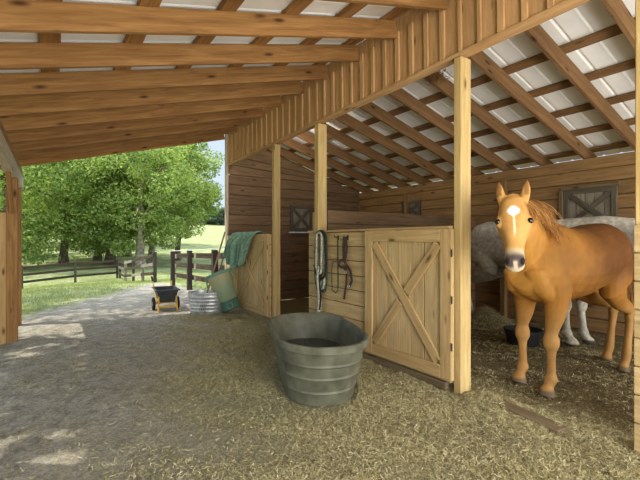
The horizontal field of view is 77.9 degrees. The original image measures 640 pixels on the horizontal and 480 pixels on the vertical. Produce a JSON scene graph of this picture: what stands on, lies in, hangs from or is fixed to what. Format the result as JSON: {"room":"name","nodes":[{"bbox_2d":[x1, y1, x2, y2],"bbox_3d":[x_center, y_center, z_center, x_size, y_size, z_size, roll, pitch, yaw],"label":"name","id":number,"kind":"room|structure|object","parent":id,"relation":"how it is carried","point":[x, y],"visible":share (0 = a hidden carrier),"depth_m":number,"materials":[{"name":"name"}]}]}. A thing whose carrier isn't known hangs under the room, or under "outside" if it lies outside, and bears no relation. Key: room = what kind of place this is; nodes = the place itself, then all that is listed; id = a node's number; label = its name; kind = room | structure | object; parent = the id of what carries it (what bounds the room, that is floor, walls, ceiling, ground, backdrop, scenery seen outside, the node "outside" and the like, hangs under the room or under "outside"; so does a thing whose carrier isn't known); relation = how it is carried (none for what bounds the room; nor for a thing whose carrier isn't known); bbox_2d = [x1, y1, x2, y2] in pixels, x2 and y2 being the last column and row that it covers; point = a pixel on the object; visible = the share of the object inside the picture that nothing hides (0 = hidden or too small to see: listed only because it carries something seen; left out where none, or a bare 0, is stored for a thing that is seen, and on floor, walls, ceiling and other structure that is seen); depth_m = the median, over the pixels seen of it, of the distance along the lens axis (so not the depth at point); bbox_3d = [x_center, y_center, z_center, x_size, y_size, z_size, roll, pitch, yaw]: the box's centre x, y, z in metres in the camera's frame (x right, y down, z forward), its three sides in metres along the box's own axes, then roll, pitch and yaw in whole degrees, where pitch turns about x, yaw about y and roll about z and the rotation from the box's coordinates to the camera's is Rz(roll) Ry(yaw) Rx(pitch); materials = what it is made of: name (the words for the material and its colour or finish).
{"room":"farm building","nodes":[
{"label":"farm building","id":0,"kind":"room"},
{"bbox_2d":[0,212,5,344],"bbox_3d":[-4.852,0.635,5.189,1.159,2.030,0.030,0,0,-34],"label":"wall","id":1,"kind":"structure","parent":0,"point":[2,215],"depth_m":5.48,"materials":[{"name":"beige wood"}]},
{"bbox_2d":[225,134,359,300],"bbox_3d":[-0.486,-0.482,9.551,3.725,3.763,0.100,0,0,-34],"label":"wall","id":2,"kind":"structure","parent":0,"point":[248,186],"depth_m":9.24,"materials":[{"name":"brown wood"}]},
{"bbox_2d":[289,205,311,232],"bbox_3d":[-0.444,-0.497,9.474,0.700,0.665,0.105,0,0,-34],"label":"window","id":3,"kind":"structure","parent":2,"relation":"in","point":[300,216],"depth_m":9.48,"materials":[{"name":"grey wood"}]},
{"bbox_2d":[0,224,639,479],"bbox_3d":[-100.655,-4.299,149.227,520.000,13.621,480.000,0,0,-34],"label":"ground","id":4,"kind":"structure","parent":0,"point":[126,309],"depth_m":3.47,"materials":[{"name":"gravel"}]},
{"bbox_2d":[6,178,17,342],"bbox_3d":[-4.336,0.365,5.579,0.130,2.470,0.130,0,0,-34],"label":"post","id":5,"kind":"object","parent":4,"relation":"on","point":[11,219],"visible":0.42,"depth_m":5.53,"materials":[{"name":"brown wood"}]},
{"bbox_2d":[5,172,13,213],"bbox_3d":[-4.143,-0.635,5.292,0.050,0.541,0.608,0,0,-34],"label":"knee brace","id":6,"kind":"object","parent":5,"relation":"attached to","point":[8,174],"visible":0.82,"depth_m":5.24,"materials":[{"name":"brown wood"}]},
{"bbox_2d":[0,120,22,189],"bbox_3d":[-2.519,-1.048,2.885,0.100,0.345,9.600,0,0,-34],"label":"beam","id":7,"kind":"structure","parent":5,"relation":"on","point":[9,162],"depth_m":4.78,"materials":[{"name":"brown wood"}]},
{"bbox_2d":[0,135,224,168],"bbox_3d":[-3.721,-1.766,7.574,3.946,1.230,0.045,0,0,-34],"label":"rafter","id":8,"kind":"object","parent":7,"relation":"on","point":[50,159],"visible":0.48,"depth_m":7.45,"materials":[{"name":"brown wood"}]},
{"bbox_2d":[15,127,236,159],"bbox_3d":[-3.355,-1.766,7.031,3.946,1.230,0.045,0,0,-34],"label":"rafter","id":9,"kind":"object","parent":7,"relation":"on","point":[189,135],"visible":0.59,"depth_m":6.90,"materials":[{"name":"brown wood"}]},
{"bbox_2d":[227,0,313,66],"bbox_3d":[-0.767,-2.050,4.320,0.145,0.073,9.220,0,0,-34],"label":"purlin","id":10,"kind":"object","parent":9,"relation":"on","point":[296,7],"visible":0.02,"depth_m":3.52,"materials":[{"name":"brown wood"}]},
{"bbox_2d":[11,118,249,151],"bbox_3d":[-2.989,-1.766,6.488,3.946,1.230,0.045,0,0,-34],"label":"rafter","id":11,"kind":"object","parent":7,"relation":"on","point":[133,134],"visible":0.59,"depth_m":6.34,"materials":[{"name":"brown wood"}]},
{"bbox_2d":[38,0,62,71],"bbox_3d":[-2.259,-1.564,3.313,0.145,0.073,9.220,0,0,-34],"label":"purlin","id":12,"kind":"object","parent":11,"relation":"on","point":[43,37],"visible":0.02,"depth_m":3.04,"materials":[{"name":"brown wood"}]},
{"bbox_2d":[6,108,264,142],"bbox_3d":[-2.623,-1.766,5.945,3.946,1.230,0.045,0,0,-34],"label":"rafter","id":13,"kind":"object","parent":7,"relation":"on","point":[128,125],"visible":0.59,"depth_m":5.77,"materials":[{"name":"brown wood"}]},
{"bbox_2d":[0,96,281,130],"bbox_3d":[-2.256,-1.766,5.402,3.946,1.230,0.045,0,0,-34],"label":"rafter","id":14,"kind":"object","parent":7,"relation":"on","point":[58,119],"visible":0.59,"depth_m":5.21,"materials":[{"name":"brown wood"}]},
{"bbox_2d":[0,81,303,116],"bbox_3d":[-1.890,-1.766,4.859,3.946,1.230,0.045,0,0,-34],"label":"rafter","id":15,"kind":"object","parent":7,"relation":"on","point":[64,102],"visible":0.86,"depth_m":4.65,"materials":[{"name":"brown wood"}]},
{"bbox_2d":[272,3,367,65],"bbox_3d":[-0.269,-2.212,4.655,0.145,0.073,9.220,0,0,-34],"label":"purlin","id":16,"kind":"object","parent":15,"relation":"on","point":[351,9],"visible":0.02,"depth_m":3.85,"materials":[{"name":"brown wood"}]},
{"bbox_2d":[0,65,328,96],"bbox_3d":[-1.524,-1.766,4.316,3.946,1.230,0.045,0,0,-34],"label":"rafter","id":17,"kind":"object","parent":7,"relation":"on","point":[38,83],"visible":1,"depth_m":4.10,"materials":[{"name":"brown wood"}]},
{"bbox_2d":[174,0,244,68],"bbox_3d":[-1.264,-1.888,3.984,0.145,0.073,9.220,0,0,-34],"label":"purlin","id":18,"kind":"object","parent":17,"relation":"on","point":[225,5],"visible":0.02,"depth_m":3.22,"materials":[{"name":"brown wood"}]},
{"bbox_2d":[312,7,411,64],"bbox_3d":[0.228,-2.374,4.991,0.145,0.073,9.220,0,0,-34],"label":"purlin","id":19,"kind":"object","parent":17,"relation":"on","point":[397,12],"visible":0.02,"depth_m":4.18,"materials":[{"name":"brown wood"}]},
{"bbox_2d":[0,42,358,69],"bbox_3d":[-1.158,-1.766,3.773,3.946,1.230,0.045,0,0,-34],"label":"rafter","id":20,"kind":"object","parent":7,"relation":"on","point":[13,55],"visible":1,"depth_m":3.55,"materials":[{"name":"brown wood"}]},
{"bbox_2d":[0,0,396,38],"bbox_3d":[-0.791,-1.766,3.230,3.946,1.230,0.045,0,0,-34],"label":"rafter","id":21,"kind":"object","parent":7,"relation":"on","point":[24,16],"visible":1,"depth_m":2.99,"materials":[{"name":"brown wood"}]},
{"bbox_2d":[0,0,395,72],"bbox_3d":[-1.149,-1.914,3.743,4.001,1.096,9.891,0,0,-34],"label":"roof","id":22,"kind":"object","parent":21,"relation":"on","point":[317,7],"depth_m":3.56,"materials":[{"name":"white metal"}]},
{"bbox_2d":[320,0,447,10],"bbox_3d":[-0.425,-1.766,2.687,3.946,1.230,0.045,0,0,-34],"label":"rafter","id":23,"kind":"object","parent":7,"relation":"on","point":[442,5],"visible":1,"depth_m":3.48,"materials":[{"name":"brown wood"}]},
{"bbox_2d":[113,0,161,69],"bbox_3d":[-1.762,-1.726,3.649,0.145,0.073,9.220,0,0,-34],"label":"purlin","id":24,"kind":"object","parent":23,"relation":"on","point":[129,38],"visible":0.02,"depth_m":3.32,"materials":[{"name":"brown wood"}]},
{"bbox_2d":[18,188,21,325],"bbox_3d":[-5.093,0.365,6.648,0.130,2.470,0.130,0,0,-34],"label":"post","id":25,"kind":"object","parent":4,"relation":"on","point":[19,189],"visible":0.24,"depth_m":6.62,"materials":[{"name":"brown wood"}]},
{"bbox_2d":[0,169,51,256],"bbox_3d":[-30.245,-4.999,42.203,14.684,14.096,13.584,0,0,-28],"label":"tree","id":26,"kind":"object","parent":4,"relation":"on","point":[24,210],"visible":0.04,"depth_m":39.06,"materials":[{"name":"green plant"}]},
{"bbox_2d":[0,161,83,264],"bbox_3d":[-23.958,-3.680,29.970,11.822,12.353,12.569,0,0,-34],"label":"tree","id":27,"kind":"object","parent":4,"relation":"on","point":[37,237],"visible":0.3,"depth_m":29.46,"materials":[{"name":"green plant"}]},
{"bbox_2d":[22,259,117,288],"bbox_3d":[-15.095,1.870,19.856,0.240,1.642,11.252,0,0,25],"label":"rail fence","id":28,"kind":"object","parent":4,"relation":"on","point":[75,263],"visible":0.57,"depth_m":22.30,"materials":[{"name":"brown wood"}]},
{"bbox_2d":[0,152,147,265],"bbox_3d":[-20.775,-4.090,33.083,13.495,12.921,13.172,0,0,7],"label":"tree","id":29,"kind":"object","parent":4,"relation":"on","point":[63,253],"visible":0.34,"depth_m":30.41,"materials":[{"name":"green plant"}]},
{"bbox_2d":[30,155,162,260],"bbox_3d":[-20.389,-4.378,36.508,11.145,13.289,11.598,0,0,-34],"label":"tree","id":30,"kind":"object","parent":4,"relation":"on","point":[98,257],"visible":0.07,"depth_m":33.60,"materials":[{"name":"green plant"}]},
{"bbox_2d":[48,153,166,263],"bbox_3d":[-18.505,-3.661,35.254,10.004,12.056,11.048,0,0,-41],"label":"tree","id":31,"kind":"object","parent":4,"relation":"on","point":[108,256],"visible":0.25,"depth_m":31.92,"materials":[{"name":"green plant"}]},
{"bbox_2d":[22,270,210,314],"bbox_3d":[-9.908,1.911,17.415,15.152,1.213,22.111,0,0,-34],"label":"grass","id":32,"kind":"structure","parent":4,"relation":"on","point":[99,283],"depth_m":14.07,"materials":[{"name":"green plant"}]},
{"bbox_2d":[118,252,156,281],"bbox_3d":[-9.552,1.539,20.275,0.162,2.127,10.621,0,0,-34],"label":"rail fence","id":33,"kind":"object","parent":4,"relation":"on","point":[142,274],"visible":0.87,"depth_m":18.14,"materials":[{"name":"brown wood"}]},
{"bbox_2d":[68,144,207,265],"bbox_3d":[-14.473,-3.605,32.755,10.356,12.202,11.268,0,0,-34],"label":"tree","id":34,"kind":"object","parent":4,"relation":"on","point":[178,167],"visible":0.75,"depth_m":31.23,"materials":[{"name":"green plant"}]},
{"bbox_2d":[103,154,176,256],"bbox_3d":[-21.011,-4.884,44.187,12.004,13.870,12.454,0,0,7],"label":"tree","id":35,"kind":"object","parent":4,"relation":"on","point":[127,254],"visible":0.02,"depth_m":43.55,"materials":[{"name":"green plant"}]},
{"bbox_2d":[97,147,223,263],"bbox_3d":[-15.180,-4.288,36.194,11.543,13.346,11.310,0,0,-34],"label":"tree","id":36,"kind":"object","parent":4,"relation":"on","point":[210,192],"visible":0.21,"depth_m":33.92,"materials":[{"name":"green plant"}]},
{"bbox_2d":[151,275,179,312],"bbox_3d":[-3.239,1.107,8.259,0.516,0.639,1.123,0,0,-28],"label":"cart","id":37,"kind":"object","parent":4,"relation":"on","point":[164,294],"visible":1,"depth_m":7.89,"materials":[{"name":"black plastic"}]},
{"bbox_2d":[152,286,179,301],"bbox_3d":[-3.158,1.106,8.106,0.456,0.254,0.714,0,0,-28],"label":"tub","id":38,"kind":"object","parent":37,"relation":"in","point":[162,293],"depth_m":7.89,"materials":[{"name":"black plastic"}]},
{"bbox_2d":[120,142,224,260],"bbox_3d":[-14.386,-4.157,39.685,10.211,12.899,9.252,0,0,9],"label":"tree","id":39,"kind":"object","parent":4,"relation":"on","point":[197,155],"visible":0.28,"depth_m":38.80,"materials":[{"name":"green plant"}]},
{"bbox_2d":[170,248,224,289],"bbox_3d":[-3.510,0.992,11.444,0.227,1.645,6.140,0,0,-34],"label":"rail fence","id":40,"kind":"object","parent":4,"relation":"on","point":[189,255],"visible":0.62,"depth_m":12.17,"materials":[{"name":"brown wood"}]},
{"bbox_2d":[185,290,222,314],"bbox_3d":[-2.174,1.198,7.620,0.757,0.415,0.570,0,0,-34],"label":"tub","id":41,"kind":"object","parent":4,"relation":"on","point":[197,298],"visible":0.72,"depth_m":7.42,"materials":[{"name":"metal"}]},
{"bbox_2d":[197,210,215,224],"bbox_3d":[-62.517,-13.512,216.891,13.113,11.087,13.031,0,0,-34],"label":"tree","id":42,"kind":"object","parent":4,"relation":"on","point":[212,221],"visible":0.36,"depth_m":217.47,"materials":[{"name":"green plant"}]},
{"bbox_2d":[211,206,224,224],"bbox_3d":[-55.237,-13.201,221.398,13.387,12.168,14.469,0,0,-34],"label":"tree","id":43,"kind":"object","parent":4,"relation":"on","point":[221,210],"visible":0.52,"depth_m":218.64,"materials":[{"name":"green plant"}]},
{"bbox_2d":[205,268,239,311],"bbox_3d":[-1.875,0.958,7.569,0.658,0.851,0.508,0,0,25],"label":"tub","id":44,"kind":"object","parent":4,"relation":"on","point":[221,282],"visible":0.99,"depth_m":7.42,"materials":[{"name":"green plastic"}]},
{"bbox_2d":[272,144,279,316],"bbox_3d":[-0.747,-0.080,6.758,0.120,3.093,0.080,0,0,-34],"label":"post","id":45,"kind":"object","parent":4,"relation":"on","point":[275,147],"visible":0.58,"depth_m":6.72,"materials":[{"name":"brown wood"}]},
{"bbox_2d":[313,212,314,283],"bbox_3d":[-0.056,0.515,5.743,0.070,1.830,0.085,0,0,-34],"label":"post","id":46,"kind":"object","parent":4,"relation":"on","point":[313,212],"visible":0.18,"depth_m":5.74,"materials":[{"name":"brown wood"}]},
{"bbox_2d":[268,312,368,406],"bbox_3d":[-0.054,1.112,3.836,0.841,0.545,1.569,0,0,-13],"label":"tank","id":47,"kind":"object","parent":4,"relation":"on","point":[310,376],"visible":0.96,"depth_m":3.31,"materials":[{"name":"grey metal"}]},
{"bbox_2d":[286,338,339,346],"bbox_3d":[-0.054,1.112,3.836,0.669,0.025,1.232,0,0,-14],"label":"water","id":48,"kind":"object","parent":47,"relation":"in","point":[311,342],"visible":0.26,"depth_m":4.25,"materials":[{"name":"grey liquid"}]},
{"bbox_2d":[0,310,639,479],"bbox_3d":[-0.977,1.377,4.044,3.736,0.122,7.437,0,0,-34],"label":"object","id":49,"kind":"object","parent":4,"relation":"on","point":[515,420],"visible":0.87,"depth_m":2.93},
{"bbox_2d":[198,232,225,312],"bbox_3d":[-2.092,0.581,7.823,0.120,1.518,1.096,0,0,10],"label":"fork","id":50,"kind":"object","parent":49,"relation":"on","point":[224,232],"visible":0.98,"depth_m":7.91,"materials":[{"name":"brown wood"}]},
{"bbox_2d":[315,123,326,311],"bbox_3d":[0.010,-0.118,5.664,0.150,3.064,0.100,0,0,-34],"label":"post","id":51,"kind":"object","parent":4,"relation":"on","point":[320,129],"visible":0.42,"depth_m":5.62,"materials":[{"name":"brown wood"}]},
{"bbox_2d":[362,352,447,389],"bbox_3d":[0.515,1.365,4.690,0.050,0.070,2.400,0,0,-34],"label":"board","id":52,"kind":"object","parent":4,"relation":"on","point":[439,383],"visible":0.52,"depth_m":4.06,"materials":[{"name":"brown wood"}]},
{"bbox_2d":[454,56,470,392],"bbox_3d":[1.331,-0.118,3.704,0.150,3.149,0.080,0,0,-34],"label":"post","id":53,"kind":"object","parent":4,"relation":"on","point":[462,65],"visible":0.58,"depth_m":3.67,"materials":[{"name":"brown wood"}]},
{"bbox_2d":[493,400,567,434],"bbox_3d":[1.628,1.381,3.094,0.130,0.050,0.553,0,1,-28],"label":"board","id":54,"kind":"object","parent":4,"relation":"on","point":[526,414],"visible":0.62,"depth_m":3.04,"materials":[{"name":"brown wood"}]},
{"bbox_2d":[452,320,634,434],"bbox_3d":[2.893,1.381,4.486,3.350,0.118,4.837,0,0,-34],"label":"bedding","id":55,"kind":"object","parent":4,"relation":"on","point":[560,333],"visible":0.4,"depth_m":4.10,"materials":[{"name":"plant"}]},
{"bbox_2d":[471,304,516,329],"bbox_3d":[2.763,1.260,6.652,1.262,0.357,1.143,0,0,-4],"label":"pile","id":56,"kind":"object","parent":55,"relation":"on","point":[484,314],"visible":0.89,"depth_m":6.51,"materials":[{"name":"plant"}]},
{"bbox_2d":[503,325,542,346],"bbox_3d":[2.691,1.275,5.250,0.470,0.196,0.470,0,0,8],"label":"pan","id":57,"kind":"object","parent":55,"relation":"on","point":[534,339],"visible":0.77,"depth_m":5.13,"materials":[{"name":"black rubber"}]},
{"bbox_2d":[471,216,634,345],"bbox_3d":[3.259,0.555,5.398,0.671,1.714,3.602,0,0,-34],"label":"horse","id":58,"kind":"object","parent":55,"relation":"on","point":[487,246],"visible":0.3,"depth_m":5.80},
{"bbox_2d":[495,180,634,398],"bbox_3d":[2.395,0.470,3.852,2.692,1.882,0.735,0,0,-34],"label":"horse","id":59,"kind":"object","parent":55,"relation":"on","point":[553,264],"visible":0.99,"depth_m":3.52},
{"bbox_2d":[635,0,639,453],"bbox_3d":[2.111,-0.150,2.522,0.140,3.136,0.130,0,0,-34],"label":"post","id":60,"kind":"object","parent":4,"relation":"on","point":[637,2],"visible":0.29,"depth_m":2.52,"materials":[{"name":"brown wood"}]},
{"bbox_2d":[227,226,452,382],"bbox_3d":[-0.384,0.602,6.062,0.053,1.468,5.738,0,0,-34],"label":"wall","id":61,"kind":"structure","parent":0,"point":[354,254],"depth_m":5.05,"materials":[{"name":"brown wood"}]},
{"bbox_2d":[234,234,269,315],"bbox_3d":[-1.289,0.598,7.344,0.059,1.405,1.501,0,0,-34],"label":"door","id":62,"kind":"structure","parent":61,"relation":"in","point":[252,279],"depth_m":7.12,"materials":[{"name":"brown wood"}]},
{"bbox_2d":[222,231,263,268],"bbox_3d":[-1.504,0.204,7.538,0.360,0.728,1.222,0,0,-34],"label":"blanket","id":63,"kind":"object","parent":62,"relation":"on","point":[237,246],"visible":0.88,"depth_m":7.54,"materials":[{"name":"green fabric"}]},
{"bbox_2d":[365,229,453,381],"bbox_3d":[0.881,0.598,4.128,0.059,1.405,1.230,0,0,-34],"label":"door","id":64,"kind":"structure","parent":61,"relation":"in","point":[409,274],"depth_m":4.04,"materials":[{"name":"brown wood"}]},
{"bbox_3d":[0.323,-0.033,4.958,0.065,0.065,0.030,0,0,-34],"label":"hook","id":65,"kind":"object","parent":61,"relation":"attached to","visible":0},
{"bbox_2d":[338,236,352,299],"bbox_3d":[0.318,0.351,4.947,0.040,0.794,0.285,0,0,-34],"label":"halter","id":66,"kind":"object","parent":65,"relation":"hanging from","point":[345,266],"visible":1,"depth_m":4.94,"materials":[{"name":"leather"}]},
{"bbox_3d":[0.211,-0.033,5.124,0.065,0.065,0.030,0,0,-34],"label":"hook","id":67,"kind":"object","parent":61,"relation":"attached to","visible":0},
{"bbox_2d":[331,236,338,292],"bbox_3d":[0.194,0.323,5.177,0.017,0.746,0.143,0,0,-34],"label":"strap","id":68,"kind":"object","parent":67,"relation":"hanging from","point":[337,236],"visible":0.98,"depth_m":5.13,"materials":[{"name":"brown leather"}]},
{"bbox_3d":[0.027,-0.053,5.398,0.065,0.065,0.030,0,0,-34],"label":"hook","id":69,"kind":"object","parent":61,"relation":"attached to","visible":0},
{"bbox_2d":[315,232,322,312],"bbox_3d":[-0.018,0.465,5.346,0.043,1.159,0.166,0,0,-34],"label":"lead rope","id":70,"kind":"object","parent":69,"relation":"hanging from","point":[320,267],"visible":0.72,"depth_m":5.34,"materials":[{"name":"fabric"}]},
{"bbox_2d":[315,234,324,312],"bbox_3d":[0.007,0.463,5.396,0.048,1.163,0.234,0,0,-34],"label":"lead rope","id":71,"kind":"object","parent":69,"relation":"hanging from","point":[323,285],"visible":0.34,"depth_m":5.33,"materials":[{"name":"fabric"}]},
{"bbox_2d":[315,231,326,312],"bbox_3d":[0.007,0.429,5.346,0.047,1.110,0.265,0,0,-34],"label":"lead rope","id":72,"kind":"object","parent":69,"relation":"hanging from","point":[322,232],"visible":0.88,"depth_m":5.27,"materials":[{"name":"fabric"}]},
{"bbox_2d":[314,230,327,310],"bbox_3d":[0.009,0.453,5.428,0.051,1.183,0.299,0,0,-34],"label":"lead rope","id":73,"kind":"object","parent":69,"relation":"hanging from","point":[325,286],"visible":0.3,"depth_m":5.33,"materials":[{"name":"fabric"}]},
{"bbox_2d":[327,210,474,321],"bbox_3d":[1.532,0.465,6.643,3.450,1.790,0.040,0,0,-34],"label":"wall partition","id":74,"kind":"structure","parent":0,"point":[341,220],"depth_m":6.21,"materials":[{"name":"brown wood"}]},
{"bbox_2d":[227,0,590,165],"bbox_3d":[0.602,-2.049,4.770,0.137,0.745,9.059,0,-1,-34],"label":"wall header","id":75,"kind":"structure","parent":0,"point":[427,42],"depth_m":4.29,"materials":[{"name":"brown wood"}]},
{"bbox_2d":[279,0,634,190],"bbox_3d":[2.200,-1.933,6.002,4.121,1.190,9.891,0,0,-34],"label":"roof","id":76,"kind":"object","parent":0,"point":[590,17],"visible":0.18,"depth_m":5.39,"materials":[{"name":"white metal"}]},
{"bbox_2d":[359,151,634,338],"bbox_3d":[3.580,0.077,6.745,0.160,2.645,9.180,0,0,-34],"label":"wall","id":77,"kind":"structure","parent":0,"point":[545,181],"depth_m":6.98,"materials":[{"name":"brown wood"}]},
{"bbox_2d":[268,146,373,192],"bbox_3d":[-0.146,-1.771,9.551,4.088,1.327,0.045,0,0,-34],"label":"rafter","id":78,"kind":"object","parent":77,"relation":"on","point":[284,152],"visible":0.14,"depth_m":9.75,"materials":[{"name":"brown wood"}]},
{"bbox_2d":[281,139,390,189],"bbox_3d":[0.220,-1.771,9.008,4.088,1.327,0.045,0,0,-34],"label":"rafter","id":79,"kind":"object","parent":77,"relation":"on","point":[291,143],"visible":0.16,"depth_m":9.13,"materials":[{"name":"brown wood"}]},
{"bbox_2d":[296,132,409,186],"bbox_3d":[0.587,-1.771,8.465,4.088,1.327,0.045,0,0,-34],"label":"rafter","id":80,"kind":"object","parent":77,"relation":"on","point":[308,137],"visible":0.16,"depth_m":8.59,"materials":[{"name":"brown wood"}]},
{"bbox_2d":[314,123,431,183],"bbox_3d":[0.953,-1.771,7.922,4.088,1.327,0.045,0,0,-34],"label":"rafter","id":81,"kind":"object","parent":77,"relation":"on","point":[332,132],"visible":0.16,"depth_m":8.00,"materials":[{"name":"brown wood"}]},
{"bbox_2d":[299,58,634,165],"bbox_3d":[2.048,-1.898,6.218,0.121,0.068,9.220,0,0,-34],"label":"purlin","id":82,"kind":"object","parent":81,"relation":"on","point":[629,64],"visible":0.67,"depth_m":5.02,"materials":[{"name":"brown wood"}]},
{"bbox_2d":[365,141,629,188],"bbox_3d":[3.503,-1.398,7.200,0.121,0.068,9.220,0,0,-34],"label":"purlin","id":83,"kind":"object","parent":81,"relation":"on","point":[619,144],"visible":0.44,"depth_m":6.59,"materials":[{"name":"brown wood"}]},
{"bbox_2d":[335,113,453,179],"bbox_3d":[1.319,-1.771,7.379,4.088,1.327,0.045,0,0,-34],"label":"rafter","id":84,"kind":"object","parent":77,"relation":"on","point":[346,119],"visible":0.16,"depth_m":7.37,"materials":[{"name":"brown wood"}]},
{"bbox_2d":[401,200,420,214],"bbox_3d":[2.068,-0.680,8.994,0.063,0.420,0.570,0,0,-34],"label":"window","id":85,"kind":"structure","parent":77,"relation":"in","point":[415,206],"depth_m":8.90,"materials":[{"name":"grey wood"}]},
{"bbox_2d":[359,102,483,175],"bbox_3d":[1.685,-1.771,6.836,4.088,1.327,0.045,0,0,-34],"label":"rafter","id":86,"kind":"object","parent":77,"relation":"on","point":[370,108],"visible":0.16,"depth_m":6.72,"materials":[{"name":"brown wood"}]},
{"bbox_2d":[289,17,634,152],"bbox_3d":[1.563,-2.064,5.891,0.121,0.068,9.220,0,0,-34],"label":"purlin","id":87,"kind":"object","parent":86,"relation":"on","point":[614,30],"visible":0.44,"depth_m":4.62,"materials":[{"name":"brown wood"}]},
{"bbox_2d":[388,88,515,170],"bbox_3d":[2.052,-1.771,6.293,4.088,1.327,0.045,0,0,-34],"label":"rafter","id":88,"kind":"object","parent":77,"relation":"on","point":[400,95],"visible":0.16,"depth_m":6.14,"materials":[{"name":"brown wood"}]},
{"bbox_2d":[424,74,553,165],"bbox_3d":[2.418,-1.771,5.750,4.088,1.327,0.045,0,0,-34],"label":"rafter","id":89,"kind":"object","parent":77,"relation":"on","point":[477,110],"visible":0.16,"depth_m":5.88,"materials":[{"name":"brown wood"}]},
{"bbox_2d":[424,68,451,86],"bbox_3d":[1.456,-2.063,4.952,0.303,0.262,0.446,0,0,44],"label":"nest","id":90,"kind":"object","parent":89,"relation":"attached to","point":[436,75],"visible":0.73,"depth_m":4.94,"materials":[{"name":"plant"}]},
{"bbox_2d":[468,51,596,158],"bbox_3d":[2.784,-1.771,5.207,4.088,1.327,0.045,0,0,-34],"label":"rafter","id":91,"kind":"object","parent":77,"relation":"on","point":[481,60],"visible":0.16,"depth_m":5.12,"materials":[{"name":"brown wood"}]},
{"bbox_2d":[524,24,634,150],"bbox_3d":[3.151,-1.771,4.664,4.088,1.327,0.045,0,0,-34],"label":"rafter","id":92,"kind":"object","parent":77,"relation":"on","point":[537,34],"visible":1,"depth_m":4.51,"materials":[{"name":"brown wood"}]},
{"bbox_2d":[559,182,620,218],"bbox_3d":[4.072,-0.492,6.012,0.075,0.685,0.815,0,0,-34],"label":"window","id":93,"kind":"structure","parent":77,"relation":"in","point":[601,199],"depth_m":6.00,"materials":[{"name":"grey wood"}]},
{"bbox_2d":[600,0,634,49],"bbox_3d":[3.517,-1.771,4.121,4.088,1.327,0.045,0,0,-34],"label":"rafter","id":94,"kind":"object","parent":77,"relation":"on","point":[617,9],"visible":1,"depth_m":3.58,"materials":[{"name":"brown wood"}]},
{"bbox_3d":[4.249,-1.771,3.035,4.201,0.185,0.045,19,-10,-33],"label":"rafter","id":95,"kind":"object","parent":77,"relation":"on","visible":0},
{"bbox_2d":[329,91,634,171],"bbox_3d":[2.533,-1.731,6.545,0.121,0.068,9.220,0,0,-34],"label":"purlin","id":96,"kind":"object","parent":95,"relation":"on","point":[628,96],"visible":0.44,"depth_m":5.75,"materials":[{"name":"brown wood"}]},
{"bbox_2d":[348,118,634,179],"bbox_3d":[3.018,-1.564,6.872,0.121,0.068,9.220,0,0,-34],"label":"purlin","id":97,"kind":"object","parent":95,"relation":"on","point":[631,121],"visible":0.44,"depth_m":6.17,"materials":[{"name":"brown wood"}]},
{"bbox_2d":[634,225,639,451],"bbox_3d":[2.528,0.621,1.749,0.028,1.431,1.872,0,0,-34],"label":"wall","id":98,"kind":"structure","parent":0,"point":[636,227],"depth_m":2.50,"materials":[{"name":"brown wood"}]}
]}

